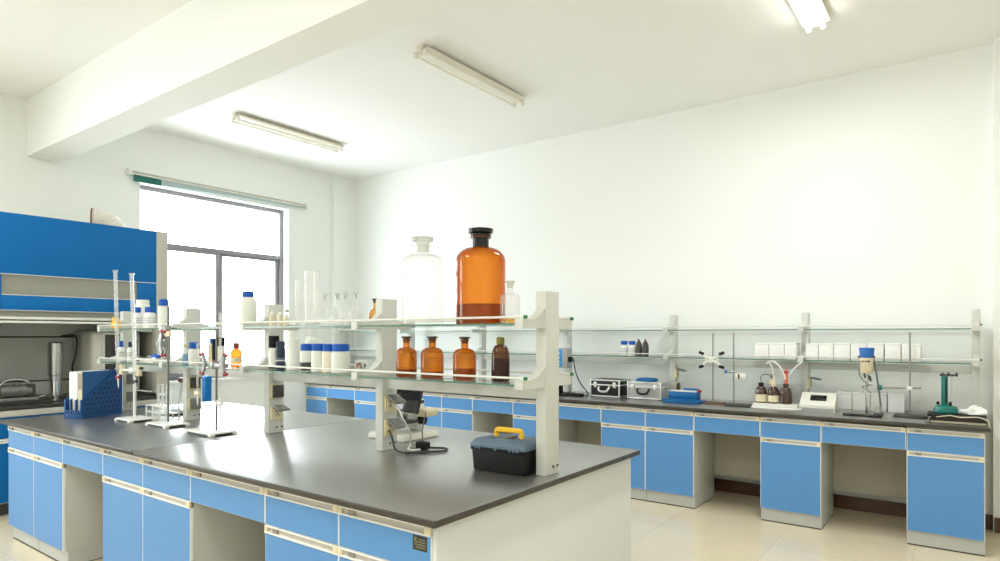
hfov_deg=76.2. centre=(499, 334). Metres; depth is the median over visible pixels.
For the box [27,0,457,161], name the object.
ceiling beam
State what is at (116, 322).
carton
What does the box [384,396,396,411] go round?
socket
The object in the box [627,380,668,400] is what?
flight case
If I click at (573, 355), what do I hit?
glass shelf
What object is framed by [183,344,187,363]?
plastic bottle
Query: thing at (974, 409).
crumpled cloth
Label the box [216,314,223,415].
burette
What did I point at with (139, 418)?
stand
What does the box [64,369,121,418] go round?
file holder
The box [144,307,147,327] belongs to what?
plastic bottle
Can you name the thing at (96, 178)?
wall
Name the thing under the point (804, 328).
glass shelf
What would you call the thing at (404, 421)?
power cable
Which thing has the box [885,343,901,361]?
carton
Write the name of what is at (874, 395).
carton
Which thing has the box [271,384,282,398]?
socket
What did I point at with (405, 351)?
glass shelf
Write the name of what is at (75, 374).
binder
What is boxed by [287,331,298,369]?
plastic bottle
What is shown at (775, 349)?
carton
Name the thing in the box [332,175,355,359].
wall pillar
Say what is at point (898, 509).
baseboard
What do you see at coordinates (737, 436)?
drawer
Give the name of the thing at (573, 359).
cable
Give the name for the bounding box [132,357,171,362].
digital balance
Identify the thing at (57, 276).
fume hood
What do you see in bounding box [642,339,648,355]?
plastic bottle
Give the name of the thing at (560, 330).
glass shelf
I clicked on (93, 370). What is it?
binder
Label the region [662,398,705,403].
tray
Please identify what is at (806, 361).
glass shelf
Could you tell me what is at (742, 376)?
stand
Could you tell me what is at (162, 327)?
glass shelf
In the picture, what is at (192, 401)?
socket
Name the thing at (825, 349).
carton
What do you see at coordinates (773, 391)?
bottle
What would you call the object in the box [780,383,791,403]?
bottle
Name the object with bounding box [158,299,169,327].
plastic bottle
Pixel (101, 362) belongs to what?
glass shelf
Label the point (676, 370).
socket
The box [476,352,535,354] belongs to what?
glass shelf
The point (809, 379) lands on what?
socket
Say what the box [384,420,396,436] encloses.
socket
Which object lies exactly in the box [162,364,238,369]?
glass shelf
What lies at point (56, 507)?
base cabinet
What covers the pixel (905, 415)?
stand
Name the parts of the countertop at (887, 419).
paper strip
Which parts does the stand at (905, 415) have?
cross rod, rod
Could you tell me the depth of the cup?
4.72 m
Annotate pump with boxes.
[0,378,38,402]
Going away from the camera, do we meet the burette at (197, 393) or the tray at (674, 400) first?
the burette at (197, 393)
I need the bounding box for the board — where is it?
[927,411,986,418]
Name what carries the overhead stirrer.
on the countertop at (887, 419)
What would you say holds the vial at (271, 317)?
on the rack at (543, 385)
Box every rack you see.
[97,291,573,476]
[146,403,179,419]
[337,309,981,406]
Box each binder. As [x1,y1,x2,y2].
[69,370,92,399]
[71,370,96,398]
[73,370,103,413]
[78,370,114,413]
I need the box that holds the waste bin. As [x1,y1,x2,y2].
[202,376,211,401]
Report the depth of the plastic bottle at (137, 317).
4.73 m
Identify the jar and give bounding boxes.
[300,344,311,370]
[311,344,322,371]
[322,344,332,372]
[331,344,349,372]
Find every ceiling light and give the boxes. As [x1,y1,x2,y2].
[231,112,343,152]
[411,44,525,107]
[788,0,829,33]
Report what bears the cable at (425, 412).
on the countertop at (338, 464)
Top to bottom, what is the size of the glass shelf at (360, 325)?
0.008 m
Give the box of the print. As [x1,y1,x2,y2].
[356,363,365,368]
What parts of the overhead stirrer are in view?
rod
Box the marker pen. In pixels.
[212,340,214,361]
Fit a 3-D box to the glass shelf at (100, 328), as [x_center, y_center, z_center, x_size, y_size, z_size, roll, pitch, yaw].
[-2.588,-0.044,4.779,0.919,0.008,0.383,0,0,36]
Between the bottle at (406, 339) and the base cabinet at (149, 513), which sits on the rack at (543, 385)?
the bottle at (406, 339)
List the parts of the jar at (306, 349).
blue lid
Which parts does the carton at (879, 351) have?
lid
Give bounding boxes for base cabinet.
[8,426,103,560]
[102,448,265,560]
[264,488,432,560]
[306,383,354,416]
[354,387,400,419]
[422,392,501,432]
[513,398,576,442]
[601,404,713,508]
[760,416,832,529]
[907,426,984,556]
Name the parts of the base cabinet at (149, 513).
handle, drawer, door, handle, handle, drawer, handle, door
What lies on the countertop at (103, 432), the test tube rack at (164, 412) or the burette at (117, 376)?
the test tube rack at (164, 412)
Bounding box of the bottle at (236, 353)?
[230,343,241,366]
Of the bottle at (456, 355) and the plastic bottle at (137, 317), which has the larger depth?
the plastic bottle at (137, 317)
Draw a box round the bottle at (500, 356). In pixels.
[491,337,509,381]
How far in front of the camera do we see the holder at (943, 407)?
4.43 m
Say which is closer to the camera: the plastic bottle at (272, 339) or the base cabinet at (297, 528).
the base cabinet at (297, 528)
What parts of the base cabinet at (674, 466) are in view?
drawer, handle, door, handle, drawer, handle, door, handle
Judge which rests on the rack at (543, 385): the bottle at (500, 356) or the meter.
the bottle at (500, 356)
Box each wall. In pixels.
[0,93,331,411]
[356,44,992,514]
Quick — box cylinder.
[38,342,65,397]
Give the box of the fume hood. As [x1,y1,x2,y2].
[0,208,167,514]
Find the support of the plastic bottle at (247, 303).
on the rack at (543, 385)
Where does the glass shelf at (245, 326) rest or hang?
attached to the rack at (543, 385)
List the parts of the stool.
leg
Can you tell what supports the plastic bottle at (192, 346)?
on the rack at (543, 385)
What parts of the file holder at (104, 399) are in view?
panel, panel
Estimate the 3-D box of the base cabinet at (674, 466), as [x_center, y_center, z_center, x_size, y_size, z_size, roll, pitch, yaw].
[1.418,1.038,5.753,0.855,0.824,0.536,0,0,36]
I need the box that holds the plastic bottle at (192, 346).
[188,342,199,364]
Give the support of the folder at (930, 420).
on the countertop at (887, 419)
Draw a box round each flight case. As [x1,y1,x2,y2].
[590,378,630,397]
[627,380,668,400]
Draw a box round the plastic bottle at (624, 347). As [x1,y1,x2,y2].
[620,341,627,355]
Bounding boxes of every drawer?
[62,439,102,474]
[190,470,264,522]
[327,385,354,399]
[472,395,513,434]
[559,401,601,444]
[694,411,760,479]
[821,420,906,498]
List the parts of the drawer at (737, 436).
drawer, handle, panel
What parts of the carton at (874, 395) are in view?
lid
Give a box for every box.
[470,426,535,475]
[636,377,657,381]
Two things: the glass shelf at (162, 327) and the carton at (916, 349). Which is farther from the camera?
the carton at (916, 349)
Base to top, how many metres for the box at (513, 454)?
0.187 m
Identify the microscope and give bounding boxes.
[368,389,438,441]
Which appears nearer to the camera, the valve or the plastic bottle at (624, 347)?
the valve
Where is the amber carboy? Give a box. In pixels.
[456,227,505,323]
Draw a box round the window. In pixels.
[140,185,282,383]
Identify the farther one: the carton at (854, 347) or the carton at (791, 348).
the carton at (791, 348)
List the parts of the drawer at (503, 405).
handle, drawer, panel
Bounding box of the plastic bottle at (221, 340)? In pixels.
[218,337,224,361]
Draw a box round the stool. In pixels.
[178,377,182,405]
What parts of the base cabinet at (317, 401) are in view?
drawer, handle, door, handle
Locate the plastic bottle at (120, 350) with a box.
[117,341,124,361]
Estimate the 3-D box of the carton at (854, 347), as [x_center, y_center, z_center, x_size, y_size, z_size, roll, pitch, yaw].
[2.827,0.135,5.013,0.107,0.133,0.137,0,0,36]
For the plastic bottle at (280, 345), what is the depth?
3.69 m
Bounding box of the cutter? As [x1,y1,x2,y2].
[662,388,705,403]
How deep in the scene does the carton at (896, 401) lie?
4.95 m
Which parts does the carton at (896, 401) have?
lid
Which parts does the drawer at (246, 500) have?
handle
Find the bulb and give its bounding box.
[151,354,160,357]
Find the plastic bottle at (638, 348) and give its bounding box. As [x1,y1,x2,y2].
[635,339,641,355]
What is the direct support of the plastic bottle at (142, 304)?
on the rack at (543, 385)
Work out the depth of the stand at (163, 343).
4.20 m
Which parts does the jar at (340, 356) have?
blue lid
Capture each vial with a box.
[269,311,274,325]
[277,312,282,325]
[284,314,288,325]
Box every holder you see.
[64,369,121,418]
[934,372,957,413]
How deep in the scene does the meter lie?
5.00 m
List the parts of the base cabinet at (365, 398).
handle, handle, drawer, door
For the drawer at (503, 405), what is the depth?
6.57 m
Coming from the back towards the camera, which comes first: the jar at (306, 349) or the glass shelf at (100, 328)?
the glass shelf at (100, 328)
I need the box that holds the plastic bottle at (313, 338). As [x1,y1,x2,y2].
[305,331,320,343]
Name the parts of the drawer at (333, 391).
handle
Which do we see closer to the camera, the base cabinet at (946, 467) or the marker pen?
the marker pen
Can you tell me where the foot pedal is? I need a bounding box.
[569,393,583,396]
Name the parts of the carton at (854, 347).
lid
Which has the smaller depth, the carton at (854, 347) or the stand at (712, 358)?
the carton at (854, 347)
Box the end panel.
[433,458,630,560]
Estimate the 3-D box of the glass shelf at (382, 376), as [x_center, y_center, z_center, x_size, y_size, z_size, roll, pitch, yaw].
[-0.211,0.206,3.027,0.939,0.008,0.383,0,0,36]
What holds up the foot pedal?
on the countertop at (887, 419)
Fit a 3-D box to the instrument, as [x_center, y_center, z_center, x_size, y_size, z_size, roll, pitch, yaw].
[2.711,0.317,4.754,0.253,0.565,0.180,0,0,36]
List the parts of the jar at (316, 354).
blue lid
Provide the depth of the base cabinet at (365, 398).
7.67 m
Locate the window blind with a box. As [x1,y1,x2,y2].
[126,167,309,208]
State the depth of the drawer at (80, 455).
3.77 m
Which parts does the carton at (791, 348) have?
lid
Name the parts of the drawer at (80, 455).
handle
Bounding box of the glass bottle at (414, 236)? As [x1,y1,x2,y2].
[401,236,443,324]
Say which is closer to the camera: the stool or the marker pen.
the marker pen
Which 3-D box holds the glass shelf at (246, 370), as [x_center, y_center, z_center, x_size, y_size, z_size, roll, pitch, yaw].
[-1.011,0.206,3.617,0.937,0.008,0.383,0,0,36]
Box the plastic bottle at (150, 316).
[146,307,155,327]
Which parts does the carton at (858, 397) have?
lid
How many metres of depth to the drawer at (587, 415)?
6.04 m
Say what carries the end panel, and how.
on the floor
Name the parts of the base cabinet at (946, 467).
drawer, handle, door, handle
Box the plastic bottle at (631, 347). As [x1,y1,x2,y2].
[628,341,635,355]
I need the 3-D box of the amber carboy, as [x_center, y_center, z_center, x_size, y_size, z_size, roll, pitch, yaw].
[-0.088,-0.265,2.897,0.226,0.434,0.226,0,0,36]
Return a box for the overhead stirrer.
[559,343,573,395]
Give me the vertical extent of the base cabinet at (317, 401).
0.824 m
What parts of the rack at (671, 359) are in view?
post, post, post, post, rail, rail, post, post, post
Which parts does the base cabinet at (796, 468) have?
drawer, handle, door, handle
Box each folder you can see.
[929,416,987,426]
[931,416,986,422]
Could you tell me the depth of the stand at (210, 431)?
3.85 m
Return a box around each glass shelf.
[100,328,158,329]
[100,361,158,365]
[162,327,238,328]
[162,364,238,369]
[244,325,350,328]
[244,368,354,376]
[340,331,397,331]
[358,323,514,327]
[358,373,516,386]
[401,331,468,331]
[405,351,453,352]
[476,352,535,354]
[478,330,535,331]
[560,330,662,330]
[572,354,662,357]
[668,329,797,330]
[668,356,797,360]
[804,328,970,329]
[804,360,970,364]
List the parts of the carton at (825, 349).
lid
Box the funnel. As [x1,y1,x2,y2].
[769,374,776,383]
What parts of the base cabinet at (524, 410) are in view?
drawer, handle, door, handle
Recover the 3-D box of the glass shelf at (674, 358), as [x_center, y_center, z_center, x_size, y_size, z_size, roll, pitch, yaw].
[2.085,0.206,5.666,1.091,0.008,0.351,0,0,36]
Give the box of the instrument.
[843,340,883,417]
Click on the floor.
(729, 526)
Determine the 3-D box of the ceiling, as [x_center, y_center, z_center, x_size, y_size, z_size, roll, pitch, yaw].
[-0.936,-2.245,1.932,10.680,0.150,10.480,0,0,36]
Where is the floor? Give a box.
[0,490,999,560]
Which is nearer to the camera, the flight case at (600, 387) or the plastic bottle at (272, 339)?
the plastic bottle at (272, 339)
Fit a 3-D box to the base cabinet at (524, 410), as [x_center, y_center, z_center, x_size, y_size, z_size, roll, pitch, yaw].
[0.460,1.038,6.459,0.435,0.824,0.536,0,0,36]
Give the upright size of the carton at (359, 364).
0.065 m
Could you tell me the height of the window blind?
0.125 m
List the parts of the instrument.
plate, blue lid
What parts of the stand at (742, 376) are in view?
rod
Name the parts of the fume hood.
door, drawer, drawer, sash, panel trim, panel, panel, sill, frame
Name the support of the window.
in the wall at (96, 178)
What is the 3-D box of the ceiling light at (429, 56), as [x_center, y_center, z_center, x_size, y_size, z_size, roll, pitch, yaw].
[-0.216,-2.127,5.302,0.176,0.085,1.320,0,0,36]
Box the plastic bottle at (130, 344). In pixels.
[127,342,132,361]
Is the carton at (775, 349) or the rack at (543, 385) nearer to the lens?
the rack at (543, 385)
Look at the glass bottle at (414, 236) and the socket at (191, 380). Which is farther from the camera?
the socket at (191, 380)
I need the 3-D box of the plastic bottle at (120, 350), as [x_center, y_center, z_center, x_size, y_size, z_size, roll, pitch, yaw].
[-2.892,0.123,4.865,0.052,0.158,0.052,0,0,36]
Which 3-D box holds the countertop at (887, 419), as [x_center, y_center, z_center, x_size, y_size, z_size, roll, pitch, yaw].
[0.538,0.581,6.534,7.108,0.090,0.813,0,0,36]
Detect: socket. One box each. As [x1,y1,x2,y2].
[188,377,199,388]
[188,397,199,409]
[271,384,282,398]
[271,406,282,419]
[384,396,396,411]
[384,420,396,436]
[675,369,678,377]
[808,378,811,387]
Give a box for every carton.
[111,317,120,328]
[355,360,371,371]
[755,343,768,358]
[769,343,784,358]
[784,342,799,359]
[806,343,818,359]
[819,343,833,359]
[834,343,852,360]
[836,390,853,409]
[851,344,865,360]
[852,391,871,410]
[867,343,884,360]
[870,392,887,411]
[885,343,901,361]
[888,393,905,412]
[901,344,921,361]
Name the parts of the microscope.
focus knob, arm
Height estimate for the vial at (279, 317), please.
0.085 m
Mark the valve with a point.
(785, 371)
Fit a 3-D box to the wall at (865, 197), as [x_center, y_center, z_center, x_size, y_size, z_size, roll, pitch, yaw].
[2.102,-0.360,6.054,10.680,3.620,0.240,0,0,36]
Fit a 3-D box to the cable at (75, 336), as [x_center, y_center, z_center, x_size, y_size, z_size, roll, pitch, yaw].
[-4.033,0.272,5.972,0.303,0.560,0.057,0,0,36]
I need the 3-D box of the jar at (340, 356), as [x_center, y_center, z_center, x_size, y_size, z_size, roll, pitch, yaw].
[-0.847,0.125,3.388,0.100,0.154,0.100,0,0,36]
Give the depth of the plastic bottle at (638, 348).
6.06 m
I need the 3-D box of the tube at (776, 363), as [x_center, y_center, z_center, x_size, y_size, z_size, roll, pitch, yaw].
[2.243,0.285,5.186,0.155,0.152,0.026,0,0,28]
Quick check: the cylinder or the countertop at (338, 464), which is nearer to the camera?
the countertop at (338, 464)
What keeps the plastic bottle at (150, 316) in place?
on the rack at (543, 385)
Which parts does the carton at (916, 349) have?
lid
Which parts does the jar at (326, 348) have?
blue lid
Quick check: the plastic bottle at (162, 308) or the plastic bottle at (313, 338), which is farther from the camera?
the plastic bottle at (162, 308)
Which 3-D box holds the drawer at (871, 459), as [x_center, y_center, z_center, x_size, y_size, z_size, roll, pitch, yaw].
[2.752,0.940,4.779,0.531,0.620,0.552,0,0,36]
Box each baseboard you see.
[714,478,992,529]
[995,517,999,532]
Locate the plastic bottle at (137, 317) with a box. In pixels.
[133,307,141,327]
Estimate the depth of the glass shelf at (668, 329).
5.67 m
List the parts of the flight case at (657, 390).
carry handle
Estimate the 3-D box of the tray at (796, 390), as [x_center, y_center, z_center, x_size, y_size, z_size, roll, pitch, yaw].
[2.288,0.504,5.253,0.348,0.190,0.239,0,0,36]
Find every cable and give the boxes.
[61,334,77,371]
[388,430,447,453]
[392,404,419,450]
[422,412,426,440]
[573,359,588,395]
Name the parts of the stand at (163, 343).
rod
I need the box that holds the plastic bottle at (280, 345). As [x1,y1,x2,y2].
[275,341,284,369]
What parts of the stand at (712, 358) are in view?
rod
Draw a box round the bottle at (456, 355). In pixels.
[453,337,475,379]
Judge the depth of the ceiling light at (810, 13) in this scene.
4.19 m
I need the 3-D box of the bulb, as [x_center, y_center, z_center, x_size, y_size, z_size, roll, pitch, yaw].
[-2.446,0.147,4.536,0.095,0.029,0.054,0,0,36]
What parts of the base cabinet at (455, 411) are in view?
handle, drawer, door, handle, handle, drawer, door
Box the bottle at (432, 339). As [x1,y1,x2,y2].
[421,336,443,377]
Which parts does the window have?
sill, sash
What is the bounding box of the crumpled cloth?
[959,405,987,414]
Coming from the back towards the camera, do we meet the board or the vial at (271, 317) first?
the board
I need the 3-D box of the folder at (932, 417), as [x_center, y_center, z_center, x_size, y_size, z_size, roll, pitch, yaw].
[3.134,0.566,4.361,0.300,0.022,0.250,0,0,35]
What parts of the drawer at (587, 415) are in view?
drawer, handle, panel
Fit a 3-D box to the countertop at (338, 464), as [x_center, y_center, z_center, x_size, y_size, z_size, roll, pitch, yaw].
[-0.583,0.613,3.315,2.100,0.026,1.591,0,0,36]
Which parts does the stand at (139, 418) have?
rod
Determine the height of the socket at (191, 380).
0.084 m
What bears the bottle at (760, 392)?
on the tray at (796, 390)
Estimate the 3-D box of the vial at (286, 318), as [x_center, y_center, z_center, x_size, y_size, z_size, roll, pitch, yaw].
[-1.223,-0.083,3.647,0.028,0.070,0.027,0,0,36]
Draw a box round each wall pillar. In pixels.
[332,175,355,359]
[993,39,999,531]
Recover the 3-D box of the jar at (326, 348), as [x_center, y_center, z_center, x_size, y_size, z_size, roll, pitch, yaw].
[-0.926,0.125,3.446,0.074,0.153,0.074,0,0,36]
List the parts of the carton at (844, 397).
lid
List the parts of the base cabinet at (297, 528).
handle, handle, drawer, door, door, handle, handle, drawer, label plate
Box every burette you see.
[113,270,120,387]
[129,274,137,391]
[194,343,200,405]
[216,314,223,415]
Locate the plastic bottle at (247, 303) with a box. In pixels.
[239,291,256,323]
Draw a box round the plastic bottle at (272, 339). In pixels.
[268,336,278,368]
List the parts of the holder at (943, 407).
rod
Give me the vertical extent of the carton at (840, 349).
0.139 m
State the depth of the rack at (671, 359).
5.59 m
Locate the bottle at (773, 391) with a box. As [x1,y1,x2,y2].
[768,383,779,403]
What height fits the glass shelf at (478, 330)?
0.008 m
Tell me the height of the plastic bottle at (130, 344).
0.150 m
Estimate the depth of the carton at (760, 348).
5.38 m
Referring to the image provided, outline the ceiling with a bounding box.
[0,0,999,179]
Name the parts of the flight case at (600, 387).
carry handle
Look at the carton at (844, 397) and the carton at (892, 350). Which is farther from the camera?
the carton at (844, 397)
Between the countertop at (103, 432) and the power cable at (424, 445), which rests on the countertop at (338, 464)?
the power cable at (424, 445)
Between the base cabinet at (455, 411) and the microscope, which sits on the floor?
the base cabinet at (455, 411)
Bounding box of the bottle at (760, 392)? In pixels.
[755,382,766,402]
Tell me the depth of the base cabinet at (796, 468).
4.85 m
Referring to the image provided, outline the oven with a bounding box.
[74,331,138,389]
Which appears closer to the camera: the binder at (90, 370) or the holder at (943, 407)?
the holder at (943, 407)
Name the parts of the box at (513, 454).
lid, carry handle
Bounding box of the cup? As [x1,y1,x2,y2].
[858,356,874,372]
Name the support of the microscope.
on the countertop at (338, 464)
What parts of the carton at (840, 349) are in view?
lid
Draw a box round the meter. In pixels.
[799,392,837,412]
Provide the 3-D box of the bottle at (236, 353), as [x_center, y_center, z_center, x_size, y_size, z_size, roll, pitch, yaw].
[-1.663,0.125,4.021,0.069,0.153,0.069,0,0,36]
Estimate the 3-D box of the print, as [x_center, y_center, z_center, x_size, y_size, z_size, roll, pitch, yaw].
[-0.755,0.167,3.463,0.075,0.030,0.001,0,0,36]
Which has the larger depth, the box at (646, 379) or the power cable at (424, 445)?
the box at (646, 379)
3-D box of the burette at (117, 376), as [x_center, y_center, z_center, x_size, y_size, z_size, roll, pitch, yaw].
[-2.752,-0.044,4.571,0.042,0.845,0.091,0,0,-44]
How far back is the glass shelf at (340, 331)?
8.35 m
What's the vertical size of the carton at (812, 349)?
0.133 m
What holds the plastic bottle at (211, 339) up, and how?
on the rack at (543, 385)
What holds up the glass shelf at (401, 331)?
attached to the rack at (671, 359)
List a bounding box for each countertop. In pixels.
[0,401,364,455]
[133,419,639,528]
[311,383,990,431]
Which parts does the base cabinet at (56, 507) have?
handle, handle, drawer, door, handle, drawer, handle, door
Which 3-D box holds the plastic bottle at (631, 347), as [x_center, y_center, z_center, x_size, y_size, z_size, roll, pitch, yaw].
[1.268,0.129,6.122,0.076,0.145,0.076,0,0,36]
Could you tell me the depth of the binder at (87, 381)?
4.62 m
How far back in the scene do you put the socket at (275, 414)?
3.90 m
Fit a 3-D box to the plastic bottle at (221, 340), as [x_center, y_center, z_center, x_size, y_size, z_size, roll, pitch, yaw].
[-1.843,0.108,4.216,0.048,0.187,0.048,0,0,36]
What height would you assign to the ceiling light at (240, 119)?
0.085 m
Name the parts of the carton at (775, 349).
lid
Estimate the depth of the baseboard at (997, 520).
4.67 m
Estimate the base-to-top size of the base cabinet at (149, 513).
0.824 m
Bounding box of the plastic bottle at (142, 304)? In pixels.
[135,300,149,327]
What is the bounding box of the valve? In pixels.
[784,369,787,383]
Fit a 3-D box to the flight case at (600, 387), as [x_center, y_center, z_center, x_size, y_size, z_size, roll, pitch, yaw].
[1.070,0.514,6.217,0.315,0.170,0.302,0,0,36]
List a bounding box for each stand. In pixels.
[114,332,155,422]
[145,305,189,428]
[184,332,236,437]
[699,333,726,404]
[724,333,751,407]
[877,332,928,418]
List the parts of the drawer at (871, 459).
drawer, handle, drawer frame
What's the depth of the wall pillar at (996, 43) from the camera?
4.68 m
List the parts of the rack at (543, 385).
post, post, post, rail, rail, rail, rail, post, post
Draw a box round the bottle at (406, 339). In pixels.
[396,336,416,376]
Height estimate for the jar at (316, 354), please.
0.154 m
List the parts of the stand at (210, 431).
rod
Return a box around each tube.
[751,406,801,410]
[766,361,785,379]
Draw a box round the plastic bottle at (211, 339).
[208,338,214,361]
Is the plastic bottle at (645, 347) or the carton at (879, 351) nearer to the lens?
the carton at (879, 351)
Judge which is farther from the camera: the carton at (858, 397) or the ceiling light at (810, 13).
the carton at (858, 397)
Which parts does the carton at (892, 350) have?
lid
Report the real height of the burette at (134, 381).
0.826 m
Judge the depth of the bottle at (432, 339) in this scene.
3.00 m
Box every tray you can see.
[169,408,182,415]
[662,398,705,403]
[752,383,801,408]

